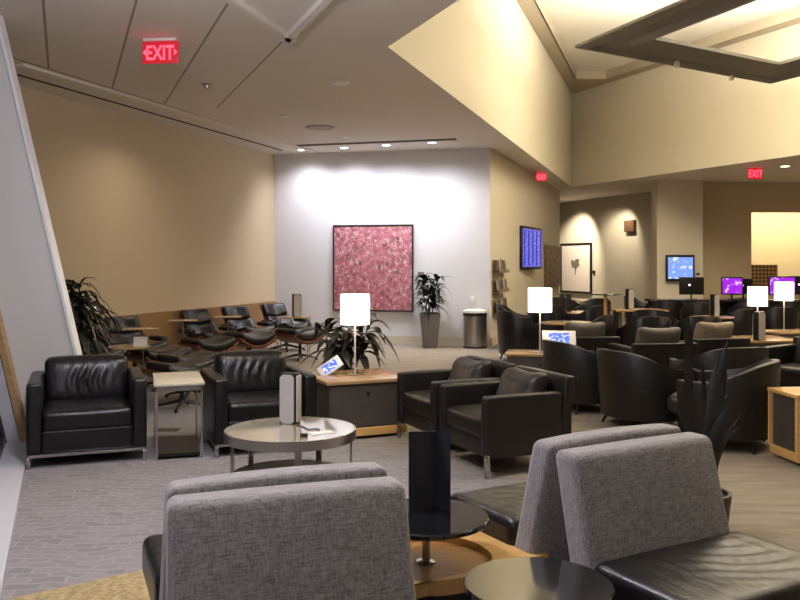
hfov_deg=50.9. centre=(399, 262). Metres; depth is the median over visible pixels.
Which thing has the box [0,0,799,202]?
ceiling
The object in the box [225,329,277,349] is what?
ottoman
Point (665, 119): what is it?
wall
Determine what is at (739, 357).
tub chair
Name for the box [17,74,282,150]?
trim
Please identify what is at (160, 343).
seat cushion
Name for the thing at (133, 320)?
cushion
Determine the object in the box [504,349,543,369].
base cabinet
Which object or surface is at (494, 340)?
baseboard
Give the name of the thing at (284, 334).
cushion
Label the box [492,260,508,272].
magazine rack
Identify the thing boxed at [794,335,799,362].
cushion
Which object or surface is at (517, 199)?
wall
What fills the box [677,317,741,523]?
potted plant
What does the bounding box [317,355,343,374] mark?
tablet device
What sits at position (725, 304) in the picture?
computer desk
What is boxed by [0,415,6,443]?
window
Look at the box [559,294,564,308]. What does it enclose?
holder
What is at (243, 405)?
seat cushion
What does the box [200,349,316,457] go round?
armchair
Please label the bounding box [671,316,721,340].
chair
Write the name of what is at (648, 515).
chair
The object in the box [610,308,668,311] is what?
countertop
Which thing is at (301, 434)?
plug
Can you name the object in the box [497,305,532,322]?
chair
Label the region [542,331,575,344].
tablet device
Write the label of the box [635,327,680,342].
cushion
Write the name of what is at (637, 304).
chair
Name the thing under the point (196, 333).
seat cushion
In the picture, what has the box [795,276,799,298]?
computer monitor
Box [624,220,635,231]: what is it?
fire alarm
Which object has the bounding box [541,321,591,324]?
table
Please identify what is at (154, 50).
exit sign
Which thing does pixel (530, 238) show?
display
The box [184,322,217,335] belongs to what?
cushion
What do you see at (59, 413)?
seat cushion
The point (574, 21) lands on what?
ceiling
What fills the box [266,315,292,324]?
cushion
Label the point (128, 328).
table
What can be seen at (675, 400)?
seat cushion
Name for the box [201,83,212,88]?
sprinkler head
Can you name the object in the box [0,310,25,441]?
window
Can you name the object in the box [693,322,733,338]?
cushion
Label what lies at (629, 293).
tower
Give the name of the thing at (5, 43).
trim
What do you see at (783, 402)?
base cabinet
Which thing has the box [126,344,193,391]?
ottoman
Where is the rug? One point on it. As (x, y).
(132, 585)
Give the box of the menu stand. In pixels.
[409,428,450,511]
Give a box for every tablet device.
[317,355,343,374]
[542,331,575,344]
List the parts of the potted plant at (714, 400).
blade, blade, blade, blade, blade, blade, blade, pot, blade, blade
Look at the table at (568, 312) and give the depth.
16.12 m
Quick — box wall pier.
[651,180,702,297]
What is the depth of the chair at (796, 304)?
16.34 m
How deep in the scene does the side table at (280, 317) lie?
14.12 m
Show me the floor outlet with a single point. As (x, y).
(159, 429)
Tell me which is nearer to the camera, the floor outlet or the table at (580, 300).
the floor outlet
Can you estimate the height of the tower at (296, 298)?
0.383 m
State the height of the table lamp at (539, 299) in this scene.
0.740 m
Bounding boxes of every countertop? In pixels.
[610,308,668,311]
[768,294,799,297]
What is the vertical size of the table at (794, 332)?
0.550 m
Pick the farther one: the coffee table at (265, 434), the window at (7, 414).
the window at (7, 414)
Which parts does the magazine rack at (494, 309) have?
plate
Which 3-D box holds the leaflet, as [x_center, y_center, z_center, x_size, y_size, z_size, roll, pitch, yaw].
[-0.518,1.128,5.583,0.160,0.003,0.080,0,0,-29]
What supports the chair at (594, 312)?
on the floor
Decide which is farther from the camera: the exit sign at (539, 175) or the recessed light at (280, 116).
the exit sign at (539, 175)
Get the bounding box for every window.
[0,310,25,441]
[0,354,20,441]
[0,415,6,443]
[0,435,5,457]
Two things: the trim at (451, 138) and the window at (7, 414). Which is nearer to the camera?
the window at (7, 414)
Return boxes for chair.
[83,321,130,356]
[102,315,169,374]
[142,462,386,599]
[166,476,415,599]
[178,309,236,338]
[220,306,276,349]
[259,303,312,351]
[451,423,680,561]
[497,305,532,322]
[497,310,543,358]
[527,304,568,330]
[542,339,599,414]
[552,297,579,315]
[556,432,799,599]
[566,305,609,320]
[573,298,610,314]
[590,314,613,335]
[596,348,697,424]
[615,316,670,346]
[624,296,647,323]
[631,309,677,325]
[650,299,686,320]
[668,359,780,454]
[669,347,768,369]
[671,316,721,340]
[680,302,720,319]
[722,309,759,335]
[727,301,768,312]
[761,307,799,328]
[775,301,799,328]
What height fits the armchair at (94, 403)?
0.770 m
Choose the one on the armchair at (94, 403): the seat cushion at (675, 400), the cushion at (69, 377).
the cushion at (69, 377)
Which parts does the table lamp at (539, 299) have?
lamp shade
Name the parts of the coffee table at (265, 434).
leg, leg, leg, leg, leg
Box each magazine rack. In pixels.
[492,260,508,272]
[492,280,508,292]
[492,298,508,313]
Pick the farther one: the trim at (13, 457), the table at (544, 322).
the table at (544, 322)
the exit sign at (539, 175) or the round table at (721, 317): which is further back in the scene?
the exit sign at (539, 175)
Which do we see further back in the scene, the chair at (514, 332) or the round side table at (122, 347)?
the chair at (514, 332)
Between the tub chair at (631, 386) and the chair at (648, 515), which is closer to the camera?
the chair at (648, 515)
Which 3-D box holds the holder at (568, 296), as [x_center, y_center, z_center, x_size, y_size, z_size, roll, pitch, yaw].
[3.310,0.779,16.500,0.090,0.340,0.090,0,0,0]
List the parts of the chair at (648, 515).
backrest, seat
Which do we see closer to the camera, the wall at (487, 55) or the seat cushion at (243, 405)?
the seat cushion at (243, 405)
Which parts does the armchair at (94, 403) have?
leg, arm, metal rail, arm, leg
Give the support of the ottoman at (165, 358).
on the floor
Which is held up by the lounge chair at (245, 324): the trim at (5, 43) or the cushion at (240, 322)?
the cushion at (240, 322)
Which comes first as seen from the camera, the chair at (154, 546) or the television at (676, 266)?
the chair at (154, 546)
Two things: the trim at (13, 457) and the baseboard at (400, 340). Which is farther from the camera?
the baseboard at (400, 340)
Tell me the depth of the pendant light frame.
12.33 m
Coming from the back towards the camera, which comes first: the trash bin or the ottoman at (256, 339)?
the trash bin
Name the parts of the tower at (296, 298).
plate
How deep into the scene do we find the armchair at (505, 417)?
6.25 m
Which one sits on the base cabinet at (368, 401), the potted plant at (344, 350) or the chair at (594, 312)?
the potted plant at (344, 350)
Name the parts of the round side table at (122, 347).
leg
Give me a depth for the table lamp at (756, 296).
11.20 m
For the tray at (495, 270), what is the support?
on the magazine rack at (494, 268)
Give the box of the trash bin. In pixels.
[463,309,486,348]
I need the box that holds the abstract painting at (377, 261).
[333,224,413,311]
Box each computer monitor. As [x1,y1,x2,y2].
[679,277,703,298]
[721,277,742,298]
[738,279,751,298]
[768,276,795,294]
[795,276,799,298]
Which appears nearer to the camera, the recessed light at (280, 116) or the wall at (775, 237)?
the recessed light at (280, 116)
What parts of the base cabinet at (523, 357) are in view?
door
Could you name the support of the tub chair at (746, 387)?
on the floor
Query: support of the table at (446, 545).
on the floor
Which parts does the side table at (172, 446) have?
leg, leg, leg, leg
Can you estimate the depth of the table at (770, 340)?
10.95 m
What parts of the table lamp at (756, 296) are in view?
lamp shade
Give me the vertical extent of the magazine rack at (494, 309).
0.252 m
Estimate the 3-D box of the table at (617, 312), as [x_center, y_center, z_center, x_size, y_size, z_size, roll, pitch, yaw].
[4.823,1.240,17.000,1.050,0.619,0.600,0,0,0]
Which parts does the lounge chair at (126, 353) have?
armrest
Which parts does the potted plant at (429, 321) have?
pot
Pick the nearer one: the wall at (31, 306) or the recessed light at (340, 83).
the wall at (31, 306)
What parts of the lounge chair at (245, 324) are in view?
armrest, armrest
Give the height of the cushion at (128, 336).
0.247 m
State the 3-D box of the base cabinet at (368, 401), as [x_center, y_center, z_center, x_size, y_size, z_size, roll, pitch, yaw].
[-0.419,1.290,7.721,0.780,0.520,0.720,0,0,-24]
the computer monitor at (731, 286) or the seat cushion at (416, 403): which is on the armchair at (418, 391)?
the seat cushion at (416, 403)
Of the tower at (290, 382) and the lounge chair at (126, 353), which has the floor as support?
the lounge chair at (126, 353)
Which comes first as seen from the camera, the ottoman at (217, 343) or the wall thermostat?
the ottoman at (217, 343)
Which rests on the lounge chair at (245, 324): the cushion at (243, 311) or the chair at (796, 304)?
the cushion at (243, 311)
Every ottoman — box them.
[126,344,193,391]
[141,357,214,412]
[153,350,217,398]
[177,335,237,351]
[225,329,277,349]
[275,326,324,361]
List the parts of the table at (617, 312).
leg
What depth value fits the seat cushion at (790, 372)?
9.05 m
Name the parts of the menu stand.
panel, panel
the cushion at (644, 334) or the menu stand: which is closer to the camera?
the menu stand
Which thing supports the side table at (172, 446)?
on the floor
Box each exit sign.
[142,37,178,63]
[535,171,546,181]
[748,166,761,178]
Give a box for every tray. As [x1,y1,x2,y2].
[494,269,508,272]
[494,288,508,292]
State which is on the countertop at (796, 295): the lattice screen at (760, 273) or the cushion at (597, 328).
the lattice screen at (760, 273)
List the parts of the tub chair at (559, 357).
leg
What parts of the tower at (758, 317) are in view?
plate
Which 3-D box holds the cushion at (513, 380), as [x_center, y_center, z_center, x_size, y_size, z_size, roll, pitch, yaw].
[0.939,0.997,6.552,0.270,0.326,0.499,0,0,-24]
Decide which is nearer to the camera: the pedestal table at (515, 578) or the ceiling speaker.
the pedestal table at (515, 578)
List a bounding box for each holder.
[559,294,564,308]
[566,294,570,310]
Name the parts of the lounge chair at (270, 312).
armrest, armrest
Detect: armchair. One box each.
[26,354,146,469]
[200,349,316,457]
[396,355,515,437]
[439,365,574,479]
[564,322,619,353]
[608,327,697,366]
[679,322,749,354]
[766,335,799,386]
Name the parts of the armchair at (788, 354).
arm, panel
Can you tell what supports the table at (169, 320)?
on the floor
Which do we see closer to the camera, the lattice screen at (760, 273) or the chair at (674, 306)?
the chair at (674, 306)
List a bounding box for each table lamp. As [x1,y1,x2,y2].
[340,294,369,375]
[528,288,551,352]
[747,287,767,337]
[774,282,793,331]
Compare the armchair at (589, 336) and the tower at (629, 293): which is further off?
the tower at (629, 293)
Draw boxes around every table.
[107,344,150,377]
[122,327,158,386]
[153,371,204,460]
[167,319,197,337]
[214,315,241,330]
[224,417,355,472]
[276,316,310,354]
[406,498,547,599]
[463,557,614,599]
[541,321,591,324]
[566,311,582,314]
[572,299,588,303]
[590,293,621,314]
[610,308,668,335]
[690,315,734,318]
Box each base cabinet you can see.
[311,369,406,438]
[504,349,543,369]
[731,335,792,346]
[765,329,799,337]
[767,387,799,465]
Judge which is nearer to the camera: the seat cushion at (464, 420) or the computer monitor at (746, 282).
the seat cushion at (464, 420)
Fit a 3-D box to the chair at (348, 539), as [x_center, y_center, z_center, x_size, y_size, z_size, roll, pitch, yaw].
[-0.257,1.141,2.456,0.810,0.818,0.760,0,0,-19]
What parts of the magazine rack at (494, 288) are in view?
plate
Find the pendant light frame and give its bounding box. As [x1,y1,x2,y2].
[575,0,799,83]
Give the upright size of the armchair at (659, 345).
0.817 m
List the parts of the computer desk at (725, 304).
modesty panel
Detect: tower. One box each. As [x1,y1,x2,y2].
[280,372,301,423]
[292,294,301,316]
[625,289,633,308]
[710,294,718,316]
[753,311,764,340]
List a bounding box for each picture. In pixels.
[544,245,559,287]
[560,242,591,293]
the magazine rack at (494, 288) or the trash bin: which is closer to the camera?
the trash bin
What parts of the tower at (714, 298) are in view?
plate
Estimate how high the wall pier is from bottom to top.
3.690 m
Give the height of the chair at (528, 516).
0.818 m
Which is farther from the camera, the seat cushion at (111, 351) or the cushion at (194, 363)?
the seat cushion at (111, 351)
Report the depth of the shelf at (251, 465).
5.98 m
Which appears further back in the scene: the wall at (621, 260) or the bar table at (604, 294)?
the wall at (621, 260)
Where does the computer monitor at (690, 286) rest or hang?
on the computer desk at (725, 304)
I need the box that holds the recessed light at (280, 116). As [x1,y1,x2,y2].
[278,115,293,117]
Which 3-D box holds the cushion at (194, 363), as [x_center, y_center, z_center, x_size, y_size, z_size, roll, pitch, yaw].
[-2.323,1.145,8.950,0.520,0.220,0.620,0,0,44]
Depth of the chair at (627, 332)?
11.79 m
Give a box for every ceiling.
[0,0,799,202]
[516,0,799,93]
[542,0,799,70]
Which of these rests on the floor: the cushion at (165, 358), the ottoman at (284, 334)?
the ottoman at (284, 334)
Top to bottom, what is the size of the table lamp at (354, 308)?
0.740 m
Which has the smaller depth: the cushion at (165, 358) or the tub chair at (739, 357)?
the tub chair at (739, 357)
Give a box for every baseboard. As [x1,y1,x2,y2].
[278,335,488,346]
[491,335,497,345]
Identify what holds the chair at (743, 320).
on the floor
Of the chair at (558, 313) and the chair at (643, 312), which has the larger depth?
the chair at (558, 313)
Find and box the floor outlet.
[153,428,179,430]
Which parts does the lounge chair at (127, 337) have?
armrest, armrest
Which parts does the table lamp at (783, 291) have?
lamp shade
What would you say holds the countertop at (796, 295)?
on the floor
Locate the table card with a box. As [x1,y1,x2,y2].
[133,337,147,346]
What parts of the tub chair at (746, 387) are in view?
leg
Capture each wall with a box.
[0,39,73,415]
[20,86,274,335]
[275,148,489,345]
[389,0,571,186]
[490,148,559,345]
[560,192,650,307]
[572,23,799,186]
[703,182,799,297]
[751,213,799,275]
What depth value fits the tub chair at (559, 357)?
8.54 m
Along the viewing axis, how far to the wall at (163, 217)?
12.72 m
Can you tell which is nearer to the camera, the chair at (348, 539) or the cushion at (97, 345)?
the chair at (348, 539)
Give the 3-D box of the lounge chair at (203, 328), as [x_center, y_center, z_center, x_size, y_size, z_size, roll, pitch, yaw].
[-2.994,1.138,12.973,0.885,0.824,0.830,0,0,44]
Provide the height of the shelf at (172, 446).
0.025 m
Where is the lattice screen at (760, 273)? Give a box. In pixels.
[751,264,777,286]
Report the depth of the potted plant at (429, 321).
15.26 m
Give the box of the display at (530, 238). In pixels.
[519,226,541,268]
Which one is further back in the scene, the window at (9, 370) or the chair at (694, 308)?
the chair at (694, 308)
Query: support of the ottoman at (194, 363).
on the floor
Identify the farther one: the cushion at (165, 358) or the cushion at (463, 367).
the cushion at (165, 358)
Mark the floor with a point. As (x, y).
(86, 517)
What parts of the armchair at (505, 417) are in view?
arm, leg, arm, panel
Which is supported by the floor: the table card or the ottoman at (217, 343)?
the ottoman at (217, 343)
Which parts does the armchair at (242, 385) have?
arm, metal rail, leg, arm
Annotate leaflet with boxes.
[309,430,334,434]
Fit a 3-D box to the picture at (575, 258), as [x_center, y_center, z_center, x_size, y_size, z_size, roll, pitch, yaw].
[6.059,0.172,28.957,0.056,1.715,1.903,0,0,-21]
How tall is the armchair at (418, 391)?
0.716 m
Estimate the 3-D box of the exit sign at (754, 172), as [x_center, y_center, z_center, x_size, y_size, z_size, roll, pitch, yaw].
[7.861,-1.999,18.600,0.340,0.278,0.070,0,0,-10]
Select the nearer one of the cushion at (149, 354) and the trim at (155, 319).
the cushion at (149, 354)
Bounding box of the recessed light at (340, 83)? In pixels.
[332,81,349,85]
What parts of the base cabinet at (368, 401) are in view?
door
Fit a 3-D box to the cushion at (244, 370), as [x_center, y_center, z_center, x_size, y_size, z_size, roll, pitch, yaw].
[-1.322,0.968,7.456,0.626,0.375,0.284,0,0,-21]
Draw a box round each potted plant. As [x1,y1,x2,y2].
[65,277,129,354]
[289,313,399,370]
[411,273,451,347]
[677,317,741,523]
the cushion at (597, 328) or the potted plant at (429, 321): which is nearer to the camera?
the cushion at (597, 328)
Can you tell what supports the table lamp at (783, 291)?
on the table at (794, 332)
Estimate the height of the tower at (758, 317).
0.373 m
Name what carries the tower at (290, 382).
on the coffee table at (265, 434)
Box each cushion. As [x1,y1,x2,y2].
[42,396,131,430]
[44,354,127,400]
[84,338,102,352]
[84,350,127,355]
[104,315,140,333]
[108,331,144,342]
[109,340,167,359]
[128,344,190,360]
[145,357,214,374]
[156,350,217,362]
[180,309,210,324]
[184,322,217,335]
[188,330,236,337]
[214,349,286,391]
[222,306,249,320]
[226,318,255,328]
[228,390,302,421]
[235,325,274,332]
[261,303,286,316]
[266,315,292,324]
[274,321,310,332]
[276,326,322,340]
[403,390,429,417]
[446,404,480,437]
[448,356,492,379]
[496,367,547,394]
[564,322,605,335]
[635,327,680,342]
[668,391,756,417]
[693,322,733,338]
[780,363,799,382]
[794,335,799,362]
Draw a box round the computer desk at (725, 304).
[644,298,799,315]
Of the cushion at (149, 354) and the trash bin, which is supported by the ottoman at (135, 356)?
the cushion at (149, 354)
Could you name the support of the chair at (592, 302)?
on the floor
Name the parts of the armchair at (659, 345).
arm, panel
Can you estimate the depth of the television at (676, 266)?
21.57 m
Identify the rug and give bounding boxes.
[12,570,150,599]
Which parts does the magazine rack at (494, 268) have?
plate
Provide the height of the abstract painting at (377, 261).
1.656 m
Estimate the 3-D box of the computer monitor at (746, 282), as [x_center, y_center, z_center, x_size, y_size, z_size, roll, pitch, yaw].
[7.597,0.566,18.550,0.420,0.440,0.160,0,0,-17]
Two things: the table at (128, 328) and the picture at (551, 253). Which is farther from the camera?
the picture at (551, 253)
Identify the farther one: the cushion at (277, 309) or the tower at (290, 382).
the cushion at (277, 309)
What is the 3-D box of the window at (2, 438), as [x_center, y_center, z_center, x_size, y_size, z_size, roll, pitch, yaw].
[-2.217,1.485,4.241,0.050,0.070,6.139,0,0,-22]
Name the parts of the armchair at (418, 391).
leg, arm, arm, panel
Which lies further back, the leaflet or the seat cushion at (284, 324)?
the seat cushion at (284, 324)
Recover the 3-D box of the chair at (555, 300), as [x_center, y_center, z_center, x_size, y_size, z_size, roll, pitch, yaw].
[3.699,1.152,18.579,0.759,0.805,0.702,0,0,45]
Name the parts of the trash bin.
lid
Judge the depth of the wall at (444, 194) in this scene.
16.04 m
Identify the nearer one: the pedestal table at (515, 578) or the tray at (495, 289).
the pedestal table at (515, 578)
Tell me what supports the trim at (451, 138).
attached to the ceiling at (257, 78)
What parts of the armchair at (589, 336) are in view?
panel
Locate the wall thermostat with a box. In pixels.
[470,296,474,303]
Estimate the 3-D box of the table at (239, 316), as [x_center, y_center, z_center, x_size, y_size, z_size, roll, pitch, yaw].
[-2.659,1.185,12.984,0.420,0.730,0.369,0,0,-11]
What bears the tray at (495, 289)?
on the magazine rack at (494, 288)
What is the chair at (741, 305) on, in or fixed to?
on the floor
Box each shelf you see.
[158,435,199,457]
[234,459,333,471]
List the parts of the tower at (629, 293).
plate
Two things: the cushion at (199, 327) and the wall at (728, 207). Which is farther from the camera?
the wall at (728, 207)
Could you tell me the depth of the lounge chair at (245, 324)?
14.08 m
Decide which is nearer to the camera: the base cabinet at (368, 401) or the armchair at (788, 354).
the base cabinet at (368, 401)
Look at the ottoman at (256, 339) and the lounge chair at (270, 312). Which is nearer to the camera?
the ottoman at (256, 339)
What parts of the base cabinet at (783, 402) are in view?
corner post, corner post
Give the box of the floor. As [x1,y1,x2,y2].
[0,311,799,599]
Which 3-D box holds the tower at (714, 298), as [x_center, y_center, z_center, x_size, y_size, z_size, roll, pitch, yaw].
[4.835,0.653,12.903,0.139,0.348,0.098,0,0,-34]
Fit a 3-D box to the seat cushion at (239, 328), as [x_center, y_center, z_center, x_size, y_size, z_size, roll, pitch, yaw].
[-2.448,1.169,13.867,0.578,0.278,0.600,0,0,44]
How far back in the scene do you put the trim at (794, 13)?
18.04 m
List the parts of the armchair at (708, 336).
panel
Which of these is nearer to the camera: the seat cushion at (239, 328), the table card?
the table card
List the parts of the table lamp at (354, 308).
lamp shade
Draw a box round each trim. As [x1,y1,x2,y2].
[0,15,81,354]
[0,441,26,597]
[16,63,310,150]
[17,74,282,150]
[104,301,276,369]
[224,0,332,42]
[297,138,456,145]
[535,0,799,79]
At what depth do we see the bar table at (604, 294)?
14.17 m
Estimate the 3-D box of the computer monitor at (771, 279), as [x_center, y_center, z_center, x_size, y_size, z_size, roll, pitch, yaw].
[8.140,0.535,17.900,0.580,0.500,0.160,0,0,0]
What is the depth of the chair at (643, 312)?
13.48 m
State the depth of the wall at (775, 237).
25.20 m
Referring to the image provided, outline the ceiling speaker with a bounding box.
[306,125,333,129]
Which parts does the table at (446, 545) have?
stem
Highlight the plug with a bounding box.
[300,433,307,436]
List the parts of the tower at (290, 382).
plate, plate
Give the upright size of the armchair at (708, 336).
0.836 m
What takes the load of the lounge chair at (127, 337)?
on the floor
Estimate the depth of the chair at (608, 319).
12.10 m
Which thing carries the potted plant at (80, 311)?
on the floor
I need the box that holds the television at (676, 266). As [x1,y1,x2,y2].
[665,255,694,280]
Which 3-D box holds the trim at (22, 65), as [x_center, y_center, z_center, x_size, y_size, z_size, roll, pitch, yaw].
[-2.901,-2.130,12.416,0.100,0.040,7.201,0,0,19]
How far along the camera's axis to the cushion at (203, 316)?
13.17 m
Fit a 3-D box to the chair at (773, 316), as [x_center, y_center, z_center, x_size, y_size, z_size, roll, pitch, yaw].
[6.518,1.152,14.571,0.759,0.805,0.702,0,0,0]
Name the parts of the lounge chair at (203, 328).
armrest, armrest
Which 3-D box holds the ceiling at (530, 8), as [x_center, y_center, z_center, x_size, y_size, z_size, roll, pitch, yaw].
[6.090,-4.750,10.725,12.420,0.001,25.850,0,0,0]
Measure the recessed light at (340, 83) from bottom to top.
0.012 m
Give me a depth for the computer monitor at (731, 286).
18.18 m

